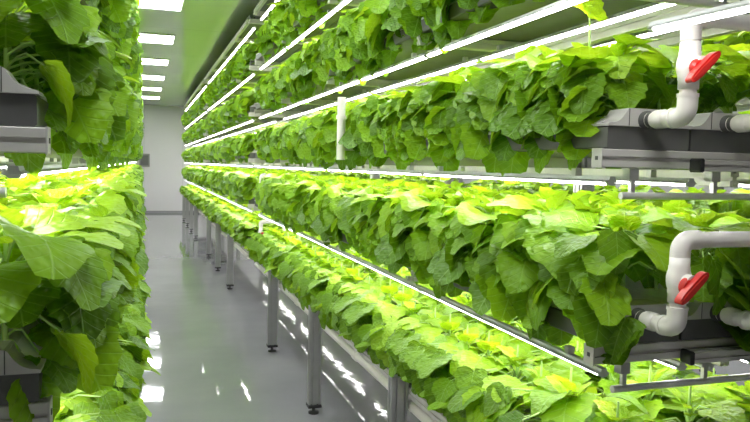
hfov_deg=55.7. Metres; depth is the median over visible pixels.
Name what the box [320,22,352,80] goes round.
leafy plant
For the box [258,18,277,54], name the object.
leafy plant
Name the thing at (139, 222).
leafy plant
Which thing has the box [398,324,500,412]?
leafy plant
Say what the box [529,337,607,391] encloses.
leafy plant
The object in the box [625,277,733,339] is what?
trough
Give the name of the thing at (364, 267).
leafy plant
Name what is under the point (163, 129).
wall
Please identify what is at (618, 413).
leafy plant
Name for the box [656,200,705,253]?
leafy plant
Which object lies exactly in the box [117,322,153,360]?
leafy plant
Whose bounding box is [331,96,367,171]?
leafy plant
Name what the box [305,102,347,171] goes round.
leafy plant
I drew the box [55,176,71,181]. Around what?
leafy plant
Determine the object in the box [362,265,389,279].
leafy plant
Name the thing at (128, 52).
leafy plant
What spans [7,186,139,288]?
leafy plant
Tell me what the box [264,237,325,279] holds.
leafy plant
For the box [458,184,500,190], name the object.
leafy plant
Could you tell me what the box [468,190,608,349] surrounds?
leafy plant
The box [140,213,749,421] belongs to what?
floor
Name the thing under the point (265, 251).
leafy plant
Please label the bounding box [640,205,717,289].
leafy plant
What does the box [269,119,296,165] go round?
leafy plant
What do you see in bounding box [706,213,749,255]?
leafy plant
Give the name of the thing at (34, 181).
leafy plant
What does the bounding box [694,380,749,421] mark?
leafy plant
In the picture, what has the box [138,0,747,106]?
ceiling
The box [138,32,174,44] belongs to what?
recessed light
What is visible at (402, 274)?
leafy plant
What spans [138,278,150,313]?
leafy plant
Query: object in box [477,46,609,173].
leafy plant
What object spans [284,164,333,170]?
tube
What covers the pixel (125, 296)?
leafy plant
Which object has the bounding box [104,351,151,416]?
leafy plant
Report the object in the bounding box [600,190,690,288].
leafy plant
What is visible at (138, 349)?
leafy plant
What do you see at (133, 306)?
leafy plant
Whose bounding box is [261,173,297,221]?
leafy plant
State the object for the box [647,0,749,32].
tube
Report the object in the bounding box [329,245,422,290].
tube
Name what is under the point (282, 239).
leafy plant
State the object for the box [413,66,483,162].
leafy plant
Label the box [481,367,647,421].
leafy plant
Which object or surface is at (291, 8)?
leafy plant
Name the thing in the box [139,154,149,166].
control box
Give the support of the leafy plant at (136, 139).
in the trough at (21, 105)
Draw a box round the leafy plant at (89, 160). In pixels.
[82,139,122,170]
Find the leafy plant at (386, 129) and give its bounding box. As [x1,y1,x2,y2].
[371,94,405,160]
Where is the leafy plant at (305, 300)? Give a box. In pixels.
[294,257,349,309]
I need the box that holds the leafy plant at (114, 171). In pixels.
[103,168,142,195]
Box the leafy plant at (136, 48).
[121,29,143,68]
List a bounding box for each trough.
[0,66,56,131]
[0,318,45,404]
[80,0,99,29]
[185,104,211,125]
[206,58,273,105]
[206,103,258,132]
[212,188,254,203]
[220,71,268,105]
[225,149,257,158]
[231,117,280,133]
[254,200,678,342]
[255,0,559,109]
[255,108,692,157]
[256,0,355,61]
[281,7,356,61]
[284,0,650,111]
[389,112,749,157]
[409,383,530,419]
[551,156,591,157]
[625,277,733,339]
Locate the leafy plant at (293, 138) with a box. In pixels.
[290,121,311,166]
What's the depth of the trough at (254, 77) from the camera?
8.96 m
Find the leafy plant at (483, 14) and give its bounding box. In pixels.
[457,0,498,23]
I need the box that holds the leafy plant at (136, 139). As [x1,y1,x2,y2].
[122,132,141,156]
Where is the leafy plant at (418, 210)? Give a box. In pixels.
[391,194,482,283]
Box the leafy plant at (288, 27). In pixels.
[283,0,308,41]
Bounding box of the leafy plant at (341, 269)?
[306,262,356,312]
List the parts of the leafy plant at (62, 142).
stem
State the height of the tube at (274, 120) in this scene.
0.042 m
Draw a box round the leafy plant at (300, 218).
[296,181,344,237]
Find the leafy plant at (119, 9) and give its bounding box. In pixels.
[99,0,132,27]
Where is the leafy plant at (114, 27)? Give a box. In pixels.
[102,7,133,32]
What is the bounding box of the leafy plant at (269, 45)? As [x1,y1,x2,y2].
[262,18,281,50]
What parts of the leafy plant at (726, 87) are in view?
stem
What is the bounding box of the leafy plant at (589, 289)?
[538,211,696,365]
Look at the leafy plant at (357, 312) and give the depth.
3.46 m
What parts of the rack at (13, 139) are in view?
upright post, cross rail, cross rail, rail, cross rail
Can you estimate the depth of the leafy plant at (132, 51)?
4.06 m
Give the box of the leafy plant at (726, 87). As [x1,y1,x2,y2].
[646,44,749,110]
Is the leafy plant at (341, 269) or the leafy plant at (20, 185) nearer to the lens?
the leafy plant at (20, 185)
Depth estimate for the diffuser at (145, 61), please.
12.21 m
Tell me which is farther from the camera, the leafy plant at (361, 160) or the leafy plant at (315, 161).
the leafy plant at (315, 161)
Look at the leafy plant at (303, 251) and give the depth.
5.41 m
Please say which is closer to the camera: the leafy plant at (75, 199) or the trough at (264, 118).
the leafy plant at (75, 199)
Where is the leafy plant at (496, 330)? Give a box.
[479,322,540,355]
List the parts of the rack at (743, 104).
cross rail, upright post, rail, rail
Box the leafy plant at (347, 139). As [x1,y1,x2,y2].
[338,92,379,168]
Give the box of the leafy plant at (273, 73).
[266,64,281,102]
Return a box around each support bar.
[0,187,6,197]
[610,362,749,392]
[618,169,749,199]
[640,0,749,12]
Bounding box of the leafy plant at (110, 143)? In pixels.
[39,51,137,151]
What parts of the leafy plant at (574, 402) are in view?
stem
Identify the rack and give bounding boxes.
[0,126,82,421]
[182,81,240,237]
[204,19,303,288]
[253,0,749,421]
[479,29,749,373]
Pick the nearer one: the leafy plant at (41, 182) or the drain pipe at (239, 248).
the leafy plant at (41, 182)
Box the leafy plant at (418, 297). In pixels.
[416,284,445,307]
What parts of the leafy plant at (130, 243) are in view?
stem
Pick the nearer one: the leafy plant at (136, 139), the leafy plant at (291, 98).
the leafy plant at (136, 139)
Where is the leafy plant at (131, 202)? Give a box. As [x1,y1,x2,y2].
[55,180,148,236]
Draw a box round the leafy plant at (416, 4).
[411,0,449,39]
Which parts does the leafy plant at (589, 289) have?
stem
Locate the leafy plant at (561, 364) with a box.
[549,352,664,400]
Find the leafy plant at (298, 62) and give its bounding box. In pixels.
[290,42,316,94]
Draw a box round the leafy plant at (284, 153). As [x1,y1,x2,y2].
[280,126,292,162]
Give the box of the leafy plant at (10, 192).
[0,182,25,205]
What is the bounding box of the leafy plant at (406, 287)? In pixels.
[394,283,426,297]
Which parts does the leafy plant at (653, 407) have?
stem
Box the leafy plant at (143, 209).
[98,173,145,212]
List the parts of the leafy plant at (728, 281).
stem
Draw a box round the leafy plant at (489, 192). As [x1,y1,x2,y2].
[443,185,511,204]
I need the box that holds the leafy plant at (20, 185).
[1,179,32,196]
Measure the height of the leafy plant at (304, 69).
0.412 m
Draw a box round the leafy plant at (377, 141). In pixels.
[369,91,413,169]
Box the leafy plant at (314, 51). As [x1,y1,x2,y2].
[303,35,325,85]
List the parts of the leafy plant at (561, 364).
stem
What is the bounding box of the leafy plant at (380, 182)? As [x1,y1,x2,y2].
[375,180,387,186]
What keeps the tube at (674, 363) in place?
attached to the support bar at (623, 370)
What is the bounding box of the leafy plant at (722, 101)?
[708,54,749,109]
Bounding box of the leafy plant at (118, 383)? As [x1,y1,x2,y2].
[60,372,138,405]
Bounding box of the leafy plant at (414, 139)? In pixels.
[399,65,472,180]
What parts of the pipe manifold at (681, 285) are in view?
valve handle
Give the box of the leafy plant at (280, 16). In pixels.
[273,0,298,46]
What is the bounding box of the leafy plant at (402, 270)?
[374,266,409,279]
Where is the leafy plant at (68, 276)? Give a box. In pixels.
[0,202,124,421]
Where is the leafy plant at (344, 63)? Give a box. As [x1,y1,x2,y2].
[333,7,369,85]
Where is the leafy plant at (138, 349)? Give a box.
[118,321,160,377]
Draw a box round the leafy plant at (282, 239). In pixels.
[258,232,304,269]
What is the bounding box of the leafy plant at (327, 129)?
[322,99,357,170]
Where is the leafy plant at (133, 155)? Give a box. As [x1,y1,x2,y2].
[115,130,137,165]
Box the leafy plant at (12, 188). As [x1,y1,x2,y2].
[2,187,36,199]
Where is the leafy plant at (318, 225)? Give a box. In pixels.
[311,181,366,247]
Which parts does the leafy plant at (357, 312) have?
stem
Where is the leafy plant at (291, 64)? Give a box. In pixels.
[282,56,304,104]
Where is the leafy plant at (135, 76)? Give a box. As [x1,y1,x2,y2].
[126,39,140,82]
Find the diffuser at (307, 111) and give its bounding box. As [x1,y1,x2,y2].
[284,110,313,119]
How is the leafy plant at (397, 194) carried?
in the trough at (555, 317)
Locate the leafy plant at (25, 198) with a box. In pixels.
[6,196,27,200]
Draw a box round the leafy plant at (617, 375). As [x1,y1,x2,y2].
[608,361,661,395]
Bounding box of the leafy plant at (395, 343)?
[386,314,478,382]
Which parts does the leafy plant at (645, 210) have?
stem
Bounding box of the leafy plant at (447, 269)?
[427,194,511,292]
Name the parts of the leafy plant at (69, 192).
stem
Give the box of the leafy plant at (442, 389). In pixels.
[412,331,526,421]
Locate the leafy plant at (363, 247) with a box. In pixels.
[348,191,393,256]
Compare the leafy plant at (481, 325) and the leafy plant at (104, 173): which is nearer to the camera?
the leafy plant at (481, 325)
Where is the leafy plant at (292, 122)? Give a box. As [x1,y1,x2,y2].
[280,116,307,163]
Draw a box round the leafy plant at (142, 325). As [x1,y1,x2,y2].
[122,311,151,338]
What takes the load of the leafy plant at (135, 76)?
in the trough at (82, 2)
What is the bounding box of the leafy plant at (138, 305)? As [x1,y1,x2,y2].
[131,302,144,318]
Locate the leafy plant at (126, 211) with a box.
[80,186,133,221]
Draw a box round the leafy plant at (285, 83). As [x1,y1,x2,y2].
[280,55,298,98]
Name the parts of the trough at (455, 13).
planting lid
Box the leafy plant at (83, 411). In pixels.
[54,401,143,421]
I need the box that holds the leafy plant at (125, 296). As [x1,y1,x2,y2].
[9,203,141,322]
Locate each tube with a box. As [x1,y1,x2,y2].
[0,162,7,167]
[3,158,83,178]
[6,158,57,167]
[79,158,98,168]
[207,189,224,198]
[208,61,226,83]
[208,95,225,110]
[208,129,225,137]
[221,129,241,137]
[224,197,253,211]
[225,26,255,61]
[225,73,255,96]
[225,118,254,130]
[225,163,253,166]
[242,119,277,131]
[258,212,283,226]
[259,105,285,118]
[259,163,284,167]
[260,0,278,19]
[260,47,285,69]
[283,107,315,119]
[283,226,331,248]
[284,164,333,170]
[285,87,332,108]
[286,8,336,48]
[315,90,370,109]
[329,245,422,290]
[330,166,423,175]
[332,52,429,91]
[333,0,350,10]
[369,167,472,171]
[370,56,480,92]
[419,287,609,376]
[422,166,617,185]
[425,0,585,56]
[479,2,675,60]
[483,170,696,186]
[586,27,680,46]
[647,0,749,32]
[654,359,686,370]
[737,179,749,186]
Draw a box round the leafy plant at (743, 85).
[696,43,749,113]
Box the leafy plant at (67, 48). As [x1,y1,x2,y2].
[0,0,117,178]
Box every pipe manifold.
[258,220,287,234]
[259,173,315,182]
[629,230,749,336]
[638,8,749,132]
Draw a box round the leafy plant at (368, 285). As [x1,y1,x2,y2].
[329,276,389,330]
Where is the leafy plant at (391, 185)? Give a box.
[382,182,400,189]
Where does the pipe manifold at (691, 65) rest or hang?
attached to the trough at (706, 135)
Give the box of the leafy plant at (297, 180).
[272,179,301,216]
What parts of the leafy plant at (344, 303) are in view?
stem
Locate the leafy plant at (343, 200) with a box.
[335,187,394,252]
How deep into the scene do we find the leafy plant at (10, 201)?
2.29 m
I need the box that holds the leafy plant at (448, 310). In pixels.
[438,294,493,327]
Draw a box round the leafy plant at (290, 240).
[264,238,301,260]
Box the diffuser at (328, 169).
[286,168,329,170]
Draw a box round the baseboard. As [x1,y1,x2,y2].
[145,211,198,212]
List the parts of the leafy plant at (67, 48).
stem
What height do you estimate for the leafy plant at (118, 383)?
0.391 m
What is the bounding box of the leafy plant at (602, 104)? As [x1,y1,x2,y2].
[600,69,675,115]
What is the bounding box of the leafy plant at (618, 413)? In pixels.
[543,399,652,421]
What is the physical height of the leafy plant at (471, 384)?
0.372 m
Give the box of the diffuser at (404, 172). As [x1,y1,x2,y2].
[332,170,420,174]
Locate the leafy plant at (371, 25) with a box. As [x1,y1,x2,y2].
[357,0,401,76]
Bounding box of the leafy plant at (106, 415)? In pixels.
[54,406,115,421]
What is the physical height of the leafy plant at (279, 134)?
0.315 m
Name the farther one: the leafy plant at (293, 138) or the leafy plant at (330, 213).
the leafy plant at (293, 138)
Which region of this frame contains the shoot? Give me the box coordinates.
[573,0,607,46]
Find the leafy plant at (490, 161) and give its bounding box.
[442,70,500,172]
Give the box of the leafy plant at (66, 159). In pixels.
[19,43,115,169]
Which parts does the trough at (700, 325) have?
planting lid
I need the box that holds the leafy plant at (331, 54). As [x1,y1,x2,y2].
[327,25,355,79]
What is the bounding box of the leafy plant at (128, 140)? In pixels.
[81,79,134,170]
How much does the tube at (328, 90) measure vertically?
0.042 m
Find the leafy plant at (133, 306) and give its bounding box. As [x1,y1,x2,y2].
[130,303,140,315]
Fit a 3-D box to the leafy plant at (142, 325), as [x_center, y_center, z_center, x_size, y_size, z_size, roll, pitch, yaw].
[-1.214,0.554,3.111,0.458,0.336,0.354,0,4,-20]
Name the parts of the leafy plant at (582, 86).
stem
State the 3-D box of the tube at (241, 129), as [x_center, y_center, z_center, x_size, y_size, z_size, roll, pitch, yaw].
[-2.417,-1.291,11.927,0.034,0.042,2.988,0,4,-18]
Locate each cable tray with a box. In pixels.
[183,79,208,107]
[207,15,263,78]
[256,0,280,11]
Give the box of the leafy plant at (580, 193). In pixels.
[567,190,618,212]
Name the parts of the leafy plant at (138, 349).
stem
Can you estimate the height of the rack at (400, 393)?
3.168 m
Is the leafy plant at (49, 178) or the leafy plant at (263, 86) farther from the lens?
the leafy plant at (263, 86)
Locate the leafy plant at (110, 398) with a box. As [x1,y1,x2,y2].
[55,386,146,421]
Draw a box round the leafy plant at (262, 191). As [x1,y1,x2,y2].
[259,175,295,214]
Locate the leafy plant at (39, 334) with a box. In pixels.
[0,231,131,346]
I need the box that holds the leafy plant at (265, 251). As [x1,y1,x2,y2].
[261,238,296,266]
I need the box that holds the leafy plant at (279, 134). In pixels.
[272,126,288,159]
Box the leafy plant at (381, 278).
[370,267,407,280]
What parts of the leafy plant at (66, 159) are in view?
stem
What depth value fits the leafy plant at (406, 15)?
2.96 m
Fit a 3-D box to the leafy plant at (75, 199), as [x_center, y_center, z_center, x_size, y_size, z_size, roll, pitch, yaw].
[-1.022,0.130,2.389,0.420,0.396,0.379,-1,4,-32]
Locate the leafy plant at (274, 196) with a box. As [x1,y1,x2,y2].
[270,173,308,229]
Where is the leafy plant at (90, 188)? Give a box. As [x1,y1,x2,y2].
[74,185,131,213]
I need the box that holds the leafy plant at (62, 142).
[0,2,121,153]
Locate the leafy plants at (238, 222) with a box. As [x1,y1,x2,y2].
[0,0,749,297]
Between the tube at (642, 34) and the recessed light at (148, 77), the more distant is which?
the recessed light at (148, 77)
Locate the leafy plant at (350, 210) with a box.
[342,187,401,257]
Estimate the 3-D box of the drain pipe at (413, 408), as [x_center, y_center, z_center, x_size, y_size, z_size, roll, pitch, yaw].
[-0.341,0.731,4.645,0.060,0.076,5.713,0,4,-18]
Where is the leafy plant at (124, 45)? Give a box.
[117,38,130,52]
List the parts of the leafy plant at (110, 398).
stem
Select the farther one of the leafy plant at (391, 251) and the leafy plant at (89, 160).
the leafy plant at (391, 251)
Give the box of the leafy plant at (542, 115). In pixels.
[509,42,651,169]
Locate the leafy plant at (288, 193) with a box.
[277,175,318,233]
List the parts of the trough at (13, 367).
planting lid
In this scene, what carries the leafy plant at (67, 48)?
in the trough at (21, 105)
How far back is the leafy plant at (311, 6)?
4.73 m
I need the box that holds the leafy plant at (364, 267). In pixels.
[356,261,382,271]
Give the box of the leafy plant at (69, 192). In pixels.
[23,186,139,271]
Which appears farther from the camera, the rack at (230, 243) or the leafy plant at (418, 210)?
the rack at (230, 243)
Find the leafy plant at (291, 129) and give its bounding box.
[284,118,310,165]
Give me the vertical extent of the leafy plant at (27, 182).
0.290 m
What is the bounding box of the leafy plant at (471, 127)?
[453,42,545,184]
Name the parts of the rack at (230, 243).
leg, leg, cross rail, rail, rail, leg, cross rail, cross rail, cross rail, cross rail, cross rail, rail, cross rail, cross rail, rail, cross rail, cross rail, cross rail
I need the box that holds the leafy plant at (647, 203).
[630,202,654,209]
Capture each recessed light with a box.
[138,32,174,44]
[139,0,183,11]
[141,57,168,65]
[142,74,164,79]
[142,87,161,90]
[142,96,159,98]
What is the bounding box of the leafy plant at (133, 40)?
[116,8,138,62]
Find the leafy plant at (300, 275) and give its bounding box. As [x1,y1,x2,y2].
[290,254,342,302]
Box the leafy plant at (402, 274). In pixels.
[385,273,421,293]
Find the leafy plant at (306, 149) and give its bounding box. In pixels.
[301,106,336,171]
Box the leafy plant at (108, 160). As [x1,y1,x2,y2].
[105,131,134,167]
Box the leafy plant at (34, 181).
[0,175,60,189]
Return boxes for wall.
[128,105,336,210]
[414,109,749,200]
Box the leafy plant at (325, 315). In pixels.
[312,269,376,330]
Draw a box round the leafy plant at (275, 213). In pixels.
[266,179,295,217]
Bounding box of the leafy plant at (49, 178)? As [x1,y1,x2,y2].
[38,174,66,184]
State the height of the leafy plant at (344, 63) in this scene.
0.480 m
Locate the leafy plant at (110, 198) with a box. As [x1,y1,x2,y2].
[37,183,148,274]
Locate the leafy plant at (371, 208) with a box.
[352,186,424,264]
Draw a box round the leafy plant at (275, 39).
[263,1,282,44]
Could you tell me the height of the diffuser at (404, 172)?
0.006 m
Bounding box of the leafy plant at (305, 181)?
[290,180,316,237]
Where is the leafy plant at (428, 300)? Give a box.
[419,293,468,312]
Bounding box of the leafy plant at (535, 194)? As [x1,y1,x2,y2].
[525,192,541,199]
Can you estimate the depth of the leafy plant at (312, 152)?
4.63 m
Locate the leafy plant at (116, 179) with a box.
[95,175,143,220]
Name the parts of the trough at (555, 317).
planting lid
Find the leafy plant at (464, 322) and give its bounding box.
[451,307,514,329]
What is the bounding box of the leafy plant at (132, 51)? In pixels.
[119,23,138,66]
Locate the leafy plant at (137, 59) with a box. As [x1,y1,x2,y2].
[124,33,142,80]
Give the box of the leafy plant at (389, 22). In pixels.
[381,4,418,52]
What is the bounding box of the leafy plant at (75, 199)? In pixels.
[27,191,138,272]
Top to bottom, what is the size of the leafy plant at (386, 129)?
0.336 m
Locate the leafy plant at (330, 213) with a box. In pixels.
[322,184,369,251]
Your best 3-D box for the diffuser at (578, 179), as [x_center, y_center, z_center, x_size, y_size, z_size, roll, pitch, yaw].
[0.412,-0.112,2.424,0.023,0.006,1.248,0,4,-18]
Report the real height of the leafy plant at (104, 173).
0.441 m
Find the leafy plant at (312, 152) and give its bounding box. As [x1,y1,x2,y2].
[307,111,335,162]
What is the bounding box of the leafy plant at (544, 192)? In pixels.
[538,187,567,199]
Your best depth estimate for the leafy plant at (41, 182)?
3.26 m
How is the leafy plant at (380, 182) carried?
on the trough at (700, 325)
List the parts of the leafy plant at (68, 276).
stem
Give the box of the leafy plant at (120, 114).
[16,36,135,156]
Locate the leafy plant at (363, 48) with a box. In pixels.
[351,8,380,76]
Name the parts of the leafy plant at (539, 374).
stem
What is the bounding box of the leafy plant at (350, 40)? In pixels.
[343,2,376,69]
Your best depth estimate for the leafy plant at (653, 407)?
2.15 m
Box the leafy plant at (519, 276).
[496,196,650,346]
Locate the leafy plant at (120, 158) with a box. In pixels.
[116,127,138,163]
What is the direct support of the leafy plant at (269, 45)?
in the trough at (335, 16)
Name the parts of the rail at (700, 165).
rail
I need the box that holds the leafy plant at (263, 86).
[260,72,280,113]
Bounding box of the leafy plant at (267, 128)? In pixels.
[260,127,273,162]
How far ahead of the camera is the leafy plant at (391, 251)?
3.06 m
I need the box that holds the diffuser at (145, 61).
[142,59,167,64]
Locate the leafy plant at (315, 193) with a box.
[300,183,338,235]
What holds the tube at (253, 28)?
attached to the rack at (230, 243)
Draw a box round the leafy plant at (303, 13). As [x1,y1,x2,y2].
[297,0,328,28]
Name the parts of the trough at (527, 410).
planting lid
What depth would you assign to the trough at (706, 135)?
1.87 m
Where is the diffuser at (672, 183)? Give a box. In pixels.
[617,181,684,185]
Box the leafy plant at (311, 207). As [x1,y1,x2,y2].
[308,180,354,245]
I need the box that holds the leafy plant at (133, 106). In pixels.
[94,79,139,170]
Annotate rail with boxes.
[680,346,749,365]
[689,158,749,172]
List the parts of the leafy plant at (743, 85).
stem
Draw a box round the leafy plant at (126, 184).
[94,177,143,227]
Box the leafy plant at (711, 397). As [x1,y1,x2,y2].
[663,368,744,421]
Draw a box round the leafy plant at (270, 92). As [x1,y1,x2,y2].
[265,68,280,105]
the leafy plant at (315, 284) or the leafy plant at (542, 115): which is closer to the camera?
the leafy plant at (542, 115)
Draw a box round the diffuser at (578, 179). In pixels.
[424,174,605,184]
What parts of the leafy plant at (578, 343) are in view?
stem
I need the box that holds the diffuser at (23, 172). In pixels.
[20,168,81,177]
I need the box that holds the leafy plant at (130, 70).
[122,53,135,74]
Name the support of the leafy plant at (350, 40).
in the trough at (455, 13)
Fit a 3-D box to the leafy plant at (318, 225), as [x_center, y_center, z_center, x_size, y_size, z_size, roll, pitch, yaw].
[-0.171,0.022,4.341,0.446,0.421,0.402,1,4,-8]
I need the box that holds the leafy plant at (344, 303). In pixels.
[332,279,416,352]
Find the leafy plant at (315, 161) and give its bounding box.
[297,111,326,166]
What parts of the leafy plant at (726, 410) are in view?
stem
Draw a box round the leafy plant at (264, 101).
[262,72,286,113]
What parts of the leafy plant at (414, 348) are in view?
stem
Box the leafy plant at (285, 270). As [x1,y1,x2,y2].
[279,247,330,297]
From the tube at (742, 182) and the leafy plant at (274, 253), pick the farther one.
the leafy plant at (274, 253)
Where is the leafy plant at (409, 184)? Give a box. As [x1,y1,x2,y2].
[387,182,433,193]
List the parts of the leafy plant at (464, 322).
stem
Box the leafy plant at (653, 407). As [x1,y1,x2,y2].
[606,366,708,421]
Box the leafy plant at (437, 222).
[410,191,495,299]
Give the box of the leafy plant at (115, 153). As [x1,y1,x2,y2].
[110,75,139,156]
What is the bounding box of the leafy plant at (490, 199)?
[475,191,522,201]
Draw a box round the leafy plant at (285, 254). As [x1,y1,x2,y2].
[275,245,327,282]
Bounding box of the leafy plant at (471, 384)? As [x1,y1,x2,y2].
[447,345,553,421]
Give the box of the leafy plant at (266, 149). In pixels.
[263,122,283,159]
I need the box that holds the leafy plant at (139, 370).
[118,346,146,392]
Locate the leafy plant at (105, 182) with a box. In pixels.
[58,175,127,194]
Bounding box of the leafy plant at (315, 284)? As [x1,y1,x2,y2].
[308,263,368,310]
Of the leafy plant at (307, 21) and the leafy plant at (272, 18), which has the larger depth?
the leafy plant at (272, 18)
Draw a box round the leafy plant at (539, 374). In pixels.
[472,361,583,421]
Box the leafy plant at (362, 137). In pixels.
[351,90,404,166]
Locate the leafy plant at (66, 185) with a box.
[47,183,148,263]
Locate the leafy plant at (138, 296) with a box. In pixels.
[133,284,151,322]
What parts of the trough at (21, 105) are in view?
planting lid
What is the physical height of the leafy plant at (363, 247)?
0.336 m
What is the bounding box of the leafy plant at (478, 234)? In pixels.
[450,209,541,283]
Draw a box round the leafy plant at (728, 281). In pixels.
[635,207,749,351]
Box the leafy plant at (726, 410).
[625,386,749,421]
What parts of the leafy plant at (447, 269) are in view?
stem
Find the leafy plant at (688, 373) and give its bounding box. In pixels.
[619,358,699,400]
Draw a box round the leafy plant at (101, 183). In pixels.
[86,183,136,220]
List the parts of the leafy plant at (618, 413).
stem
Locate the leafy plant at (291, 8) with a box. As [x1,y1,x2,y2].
[288,0,309,27]
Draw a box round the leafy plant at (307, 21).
[290,0,313,25]
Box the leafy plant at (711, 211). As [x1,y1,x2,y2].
[688,209,749,254]
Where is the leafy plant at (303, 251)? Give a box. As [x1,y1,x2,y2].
[276,243,330,290]
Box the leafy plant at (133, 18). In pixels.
[104,0,140,49]
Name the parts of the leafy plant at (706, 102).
stem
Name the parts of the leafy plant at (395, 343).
stem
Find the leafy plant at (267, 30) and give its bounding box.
[265,14,283,47]
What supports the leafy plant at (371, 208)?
in the trough at (555, 317)
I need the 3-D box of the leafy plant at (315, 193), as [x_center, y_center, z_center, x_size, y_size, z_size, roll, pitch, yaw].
[-0.300,-0.013,4.721,0.390,0.354,0.365,1,4,-11]
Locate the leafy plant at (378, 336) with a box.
[363,300,433,369]
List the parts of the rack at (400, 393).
rail, cross rail, cross rail, leg, cross rail, cross rail, cross rail, cross rail, leg, cross rail, cross rail, rail, cross rail, upright post, cross rail, leg, cross rail, upright post, cross rail, cross rail, rail, rail, upright post, cross rail, cross rail, rail, rail, rail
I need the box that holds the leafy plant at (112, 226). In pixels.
[10,205,136,321]
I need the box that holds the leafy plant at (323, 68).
[316,27,346,93]
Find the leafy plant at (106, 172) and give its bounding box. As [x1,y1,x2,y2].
[100,172,144,206]
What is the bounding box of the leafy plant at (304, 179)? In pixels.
[278,179,315,223]
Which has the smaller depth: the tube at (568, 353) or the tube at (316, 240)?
the tube at (568, 353)
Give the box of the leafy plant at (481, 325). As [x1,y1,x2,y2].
[469,319,520,339]
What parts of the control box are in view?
door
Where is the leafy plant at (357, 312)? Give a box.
[342,286,431,363]
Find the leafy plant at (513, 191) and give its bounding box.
[505,189,532,195]
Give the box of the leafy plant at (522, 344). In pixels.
[499,339,569,360]
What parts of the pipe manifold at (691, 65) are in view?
valve handle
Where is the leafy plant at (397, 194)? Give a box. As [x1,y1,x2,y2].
[375,188,445,282]
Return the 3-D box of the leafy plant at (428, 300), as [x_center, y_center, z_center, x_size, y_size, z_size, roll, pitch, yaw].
[0.355,0.511,3.614,0.367,0.261,0.366,-1,4,-36]
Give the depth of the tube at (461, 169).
3.28 m
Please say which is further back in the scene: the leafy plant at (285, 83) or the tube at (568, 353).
the leafy plant at (285, 83)
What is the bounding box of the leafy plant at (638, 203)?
[600,196,643,207]
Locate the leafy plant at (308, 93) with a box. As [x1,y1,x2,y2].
[287,50,316,104]
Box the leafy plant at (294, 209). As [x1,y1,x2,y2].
[286,178,340,231]
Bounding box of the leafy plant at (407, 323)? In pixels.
[384,308,458,376]
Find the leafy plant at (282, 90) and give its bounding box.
[274,59,295,101]
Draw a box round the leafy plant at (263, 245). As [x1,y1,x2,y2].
[257,234,293,267]
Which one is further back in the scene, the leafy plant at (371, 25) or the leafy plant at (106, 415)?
the leafy plant at (371, 25)
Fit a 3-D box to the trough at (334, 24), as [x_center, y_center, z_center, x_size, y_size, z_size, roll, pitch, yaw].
[0.051,-1.401,4.622,0.257,0.102,5.927,0,4,-18]
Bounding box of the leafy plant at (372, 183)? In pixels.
[366,179,381,187]
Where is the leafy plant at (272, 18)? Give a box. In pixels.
[270,3,293,50]
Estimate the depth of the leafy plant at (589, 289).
1.79 m
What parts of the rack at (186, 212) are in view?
leg, leg, leg, rail, leg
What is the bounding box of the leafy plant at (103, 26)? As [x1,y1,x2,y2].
[97,17,125,41]
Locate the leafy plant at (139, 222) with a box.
[91,176,142,228]
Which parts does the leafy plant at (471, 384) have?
stem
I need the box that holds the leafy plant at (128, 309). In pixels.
[123,305,150,339]
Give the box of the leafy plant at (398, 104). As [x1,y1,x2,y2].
[381,85,422,162]
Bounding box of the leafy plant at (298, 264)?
[287,252,339,290]
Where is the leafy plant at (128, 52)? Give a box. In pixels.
[115,38,132,55]
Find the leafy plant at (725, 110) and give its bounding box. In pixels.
[670,64,736,112]
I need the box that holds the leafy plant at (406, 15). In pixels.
[389,0,436,49]
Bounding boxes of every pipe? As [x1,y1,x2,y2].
[205,217,249,258]
[255,262,435,421]
[336,97,353,159]
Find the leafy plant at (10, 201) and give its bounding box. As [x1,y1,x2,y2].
[6,200,22,204]
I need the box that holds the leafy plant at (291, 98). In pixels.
[277,89,297,107]
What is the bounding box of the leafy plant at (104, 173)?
[104,173,133,187]
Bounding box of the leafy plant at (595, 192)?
[567,191,601,201]
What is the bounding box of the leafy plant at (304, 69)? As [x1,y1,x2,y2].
[297,33,325,91]
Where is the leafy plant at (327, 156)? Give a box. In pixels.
[314,102,353,162]
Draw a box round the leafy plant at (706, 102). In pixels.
[607,49,720,113]
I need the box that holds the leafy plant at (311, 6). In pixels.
[304,0,322,15]
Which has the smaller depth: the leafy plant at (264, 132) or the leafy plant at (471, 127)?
the leafy plant at (471, 127)
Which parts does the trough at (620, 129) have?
planting lid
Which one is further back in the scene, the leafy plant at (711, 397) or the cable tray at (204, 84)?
the cable tray at (204, 84)
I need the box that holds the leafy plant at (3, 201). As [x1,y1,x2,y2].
[0,198,8,205]
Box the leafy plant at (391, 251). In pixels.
[374,185,464,285]
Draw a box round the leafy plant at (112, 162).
[109,119,138,166]
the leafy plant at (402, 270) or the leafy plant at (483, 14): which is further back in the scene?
the leafy plant at (402, 270)
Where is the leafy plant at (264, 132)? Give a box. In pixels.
[257,125,280,161]
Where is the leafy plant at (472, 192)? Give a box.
[455,187,488,195]
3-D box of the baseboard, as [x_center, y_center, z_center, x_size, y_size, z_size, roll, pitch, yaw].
[-4.555,0.030,22.793,8.950,0.070,0.020,0,4,-18]
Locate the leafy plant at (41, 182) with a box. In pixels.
[0,175,46,185]
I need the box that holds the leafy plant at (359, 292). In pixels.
[337,282,398,337]
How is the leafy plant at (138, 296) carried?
in the trough
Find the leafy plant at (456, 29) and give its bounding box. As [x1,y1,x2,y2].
[419,0,473,53]
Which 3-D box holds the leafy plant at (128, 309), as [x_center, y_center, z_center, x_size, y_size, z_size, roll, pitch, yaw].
[-1.301,0.547,3.314,0.489,0.397,0.327,1,4,-10]
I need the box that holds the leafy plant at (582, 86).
[533,34,672,159]
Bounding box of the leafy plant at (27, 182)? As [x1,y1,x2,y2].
[3,177,53,193]

